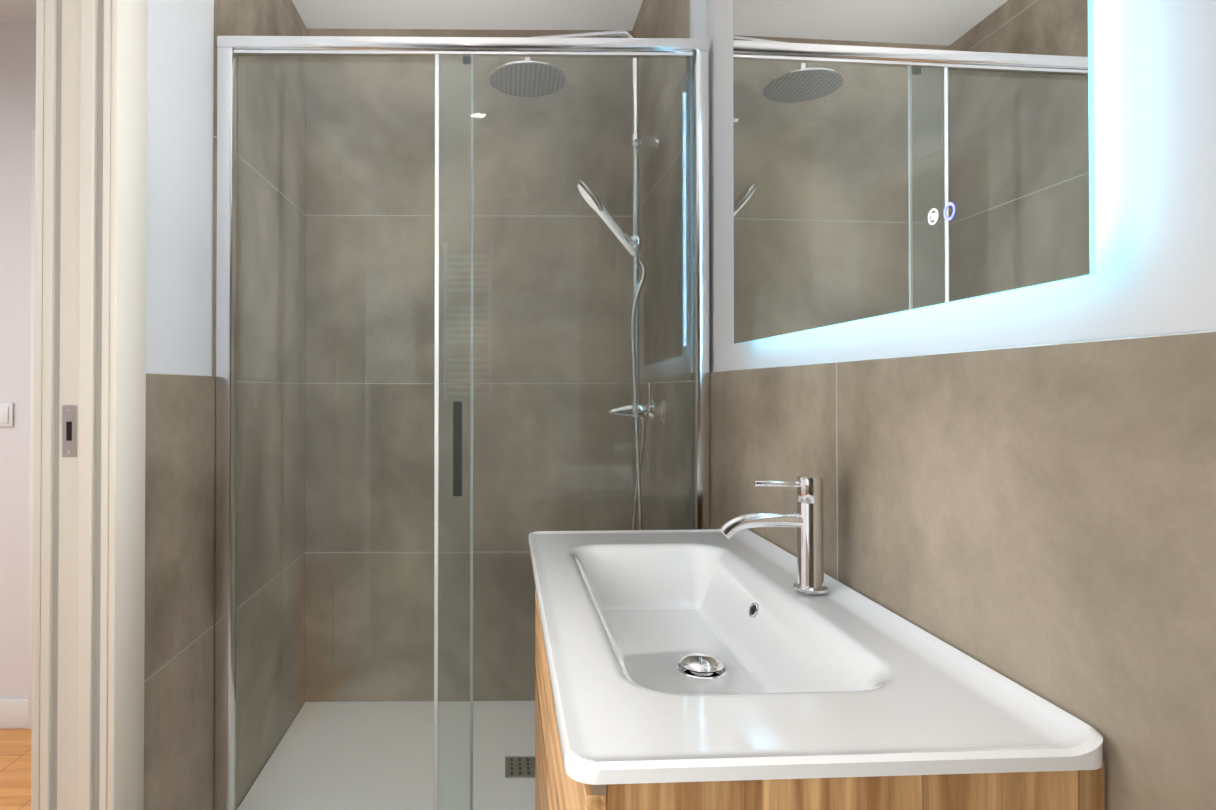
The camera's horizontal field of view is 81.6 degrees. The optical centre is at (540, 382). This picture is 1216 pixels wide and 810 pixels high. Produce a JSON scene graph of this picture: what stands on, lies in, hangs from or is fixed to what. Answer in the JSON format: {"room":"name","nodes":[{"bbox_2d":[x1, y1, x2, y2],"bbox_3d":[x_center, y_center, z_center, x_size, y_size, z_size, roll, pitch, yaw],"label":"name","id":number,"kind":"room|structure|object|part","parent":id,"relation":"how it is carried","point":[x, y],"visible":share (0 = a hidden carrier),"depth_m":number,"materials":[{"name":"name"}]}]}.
{"room":"bathroom","nodes":[
{"label":"bathroom","id":0,"kind":"room"},
{"bbox_2d":[0,729,31,809],"bbox_3d":[-2.111,1.210,0.613,2.705,0.050,4.150,0,-1,-3],"label":"floor","id":1,"kind":"structure","parent":0,"point":[15,769],"depth_m":2.17,"materials":[{"name":"laminate"}]},
{"bbox_2d":[0,23,35,698],"bbox_3d":[-2.258,-0.033,2.512,2.608,2.470,0.227,0,-1,-3],"label":"wall","id":2,"kind":"structure","parent":0,"point":[17,82],"depth_m":2.46,"materials":[{"name":"white paint"}]},
{"bbox_2d":[0,403,12,426],"bbox_3d":[-1.887,0.111,2.449,0.084,0.084,0.015,0,-1,-3],"label":"light switch","id":3,"kind":"object","parent":2,"relation":"attached to","point":[6,414],"visible":1,"depth_m":2.45,"materials":[{"name":"white plastic"}]},
{"bbox_2d":[0,699,27,728],"bbox_3d":[-2.205,1.151,2.436,2.507,0.100,0.115,0,-1,-3],"label":"baseboard","id":4,"kind":"structure","parent":2,"relation":"attached to","point":[13,713],"depth_m":2.43,"materials":[{"name":"white paint"}]},
{"bbox_2d":[28,129,34,728],"bbox_3d":[-1.746,0.157,2.448,0.066,2.090,0.018,0,-1,-3],"label":"door frame","id":5,"kind":"structure","parent":2,"relation":"attached to","point":[31,438],"depth_m":2.44,"materials":[{"name":"white paint"}]},
{"bbox_2d":[146,0,213,375],"bbox_3d":[-0.867,-0.038,1.899,0.107,2.470,1.247,0,-1,-3],"label":"wall","id":6,"kind":"structure","parent":0,"point":[179,250],"depth_m":1.55,"materials":[{"name":"white paint"}]},
{"bbox_2d":[31,0,80,809],"bbox_3d":[-0.863,0.124,1.291,0.079,2.135,0.095,0,-1,-3],"label":"door frame","id":7,"kind":"structure","parent":6,"relation":"attached to","point":[69,395],"depth_m":1.25,"materials":[{"name":"beige paint"}]},
{"bbox_2d":[62,405,76,456],"bbox_3d":[-0.840,0.086,1.250,0.025,0.092,0.002,0,-1,-3],"label":"strike plate","id":8,"kind":"object","parent":7,"relation":"attached to","point":[70,416],"depth_m":1.25,"materials":[{"name":"silver metal"}]},
{"bbox_3d":[-0.840,0.086,1.250,0.009,0.034,0.001,0,-1,-3],"label":"door jamb strike slot","id":9,"kind":"part","parent":8,"relation":"part of","materials":[{"name":"black metal"}]},
{"bbox_2d":[107,0,147,809],"bbox_3d":[-0.766,0.124,1.302,0.013,2.135,0.107,0,-1,-3],"label":"door frame","id":10,"kind":"structure","parent":6,"relation":"attached to","point":[127,445],"depth_m":1.29,"materials":[{"name":"beige paint"}]},
{"bbox_2d":[144,373,215,809],"bbox_3d":[-0.789,0.587,1.532,0.010,1.212,0.360,0,-1,-3],"label":"tile wainscot","id":11,"kind":"structure","parent":6,"relation":"attached to","point":[179,643],"depth_m":1.52,"materials":[{"name":"brown tile"}]},
{"bbox_2d":[212,0,306,375],"bbox_3d":[-0.820,-0.036,2.116,0.010,2.470,0.799,0,-1,-3],"label":"tiled wall","id":12,"kind":"structure","parent":6,"relation":"attached to","point":[257,18],"depth_m":1.87,"materials":[{"name":"grey tile"}]},
{"bbox_2d":[0,0,642,30],"bbox_3d":[-1.431,-1.325,0.671,4.066,0.080,4.150,0,-1,-3],"label":"ceiling","id":13,"kind":"structure","parent":0,"point":[493,14],"depth_m":2.41,"materials":[{"name":"white paint"}]},
{"bbox_2d":[690,0,706,37],"bbox_3d":[0.382,-0.036,2.171,0.046,2.470,0.779,0,-1,-3],"label":"wall","id":14,"kind":"structure","parent":0,"point":[698,18],"depth_m":1.79,"materials":[{"name":"white paint"}]},
{"bbox_2d":[632,0,689,37],"bbox_3d":[0.355,-0.036,2.150,0.010,2.470,0.759,0,-1,-3],"label":"tiled wall","id":15,"kind":"structure","parent":14,"relation":"attached to","point":[663,19],"depth_m":2.03,"materials":[{"name":"grey tile"}]},
{"bbox_3d":[0.094,-0.395,2.070,0.486,0.990,0.226,0,-1,-3],"label":"column","id":16,"kind":"structure","parent":15,"relation":"attached to","visible":0},
{"bbox_2d":[535,30,634,37],"bbox_3d":[0.128,-0.491,2.072,0.333,1.116,0.021,0,-1,-3],"label":"shower rail","id":17,"kind":"object","parent":16,"relation":"attached to","point":[615,34],"visible":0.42,"depth_m":2.07,"materials":[{"name":"silver metal"}]},
{"bbox_2d":[707,0,1215,371],"bbox_3d":[0.543,-0.049,0.687,0.120,2.470,3.997,0,-1,-3],"label":"wall","id":18,"kind":"structure","parent":0,"point":[1155,149],"depth_m":0.59,"materials":[{"name":"white paint"}]},
{"bbox_2d":[733,0,1094,343],"bbox_3d":[0.447,-0.486,1.032,0.034,0.800,0.896,0,-1,-3],"label":"led mirror","id":19,"kind":"object","parent":18,"relation":"attached to","point":[893,156],"visible":1,"depth_m":0.85,"materials":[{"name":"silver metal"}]},
{"bbox_2d":[709,330,1215,809],"bbox_3d":[0.499,0.571,0.275,0.010,1.222,2.990,0,-1,-3],"label":"tile wainscot","id":20,"kind":"structure","parent":18,"relation":"attached to","point":[1039,520],"depth_m":0.67,"materials":[{"name":"brown tile"}]},
{"bbox_3d":[-0.078,1.210,0.663,1.361,0.050,4.037,0,-1,-3],"label":"floor","id":21,"kind":"structure","parent":0,"visible":0},
{"bbox_2d":[528,475,1104,809],"bbox_3d":[0.225,0.663,1.022,0.456,1.050,0.920,0,-1,-3],"label":"bathroom vanity","id":22,"kind":"object","parent":21,"relation":"on","point":[734,663],"visible":1,"depth_m":0.70,"materials":[{"name":"white ceramic"}]},
{"bbox_3d":[0.022,0.744,1.010,0.018,0.286,0.894,0,-1,-3],"label":"drawer","id":23,"kind":"part","parent":22,"relation":"part of","materials":[{"name":"brown wood"}]},
{"bbox_3d":[0.022,0.461,1.013,0.018,0.244,0.894,0,-1,-3],"label":"drawer","id":24,"kind":"part","parent":22,"relation":"part of","materials":[{"name":"brown wood"}]},
{"bbox_2d":[719,475,827,593],"bbox_3d":[0.344,0.222,1.036,0.162,0.167,0.049,0,-1,-3],"label":"tap","id":25,"kind":"object","parent":22,"relation":"on","point":[808,519],"depth_m":1.03,"materials":[{"name":"silver metal"}]},
{"bbox_3d":[-0.230,1.158,2.077,1.160,0.079,0.872,0,-1,-3],"label":"shower tray","id":26,"kind":"object","parent":21,"relation":"on","visible":0},
{"bbox_2d":[214,36,709,809],"bbox_3d":[-0.188,0.134,1.735,1.208,1.968,0.101,0,-1,-3],"label":"shower enclosure","id":27,"kind":"object","parent":26,"relation":"on","point":[462,318],"visible":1,"depth_m":1.73,"materials":[{"name":"clear glass"}]},
{"bbox_3d":[-0.472,0.140,1.741,0.602,1.930,0.031,0,-1,-3],"label":"glass door","id":28,"kind":"part","parent":27,"relation":"part of","materials":[{"name":"clear glass"}]},
{"bbox_3d":[-0.226,-0.032,2.572,1.458,2.470,0.180,0,-1,-3],"label":"wall","id":29,"kind":"structure","parent":0,"visible":0},
{"bbox_2d":[307,29,631,36],"bbox_3d":[-0.252,-0.033,2.507,1.164,2.470,0.058,0,-1,-3],"label":"wall tile","id":30,"kind":"structure","parent":29,"relation":"attached to","point":[419,33],"depth_m":2.51,"materials":[{"name":"grey tile"}]},
{"bbox_3d":[-0.808,-0.910,0.880,0.145,0.075,0.770,0,-1,-3],"label":"door frame","id":31,"kind":"structure","parent":0,"visible":0},
{"bbox_2d":[52,0,103,809],"bbox_3d":[-0.829,0.151,1.264,0.117,2.080,0.021,0,-1,-3],"label":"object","id":32,"kind":"structure","parent":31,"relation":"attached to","point":[95,438],"depth_m":1.26,"materials":[{"name":"beige paint"}]},
{"bbox_2d":[39,0,56,809],"bbox_3d":[-0.877,0.161,1.248,0.016,2.060,0.010,0,-1,-3],"label":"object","id":33,"kind":"structure","parent":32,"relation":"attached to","point":[47,485],"depth_m":1.25,"materials":[{"name":"beige paint"}]},
{"bbox_3d":[-0.864,0.161,1.253,0.011,2.060,0.002,0,-1,-3],"label":"far door jamb groove","id":34,"kind":"part","parent":32,"relation":"part of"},
{"bbox_2d":[76,0,97,809],"bbox_3d":[-0.809,0.161,1.250,0.024,2.060,0.012,0,-1,-3],"label":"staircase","id":35,"kind":"structure","parent":32,"relation":"attached to","point":[87,419],"depth_m":1.25,"materials":[{"name":"beige paint"}]},
{"bbox_3d":[-0.791,0.161,1.257,0.014,2.060,0.002,0,-1,-3],"label":"far door jamb groove","id":36,"kind":"part","parent":32,"relation":"part of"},
{"bbox_2d":[99,0,111,809],"bbox_3d":[-0.777,0.161,1.253,0.013,2.060,0.010,0,-1,-3],"label":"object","id":37,"kind":"structure","parent":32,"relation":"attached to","point":[104,554],"depth_m":1.25,"materials":[{"name":"beige paint"}]}
]}

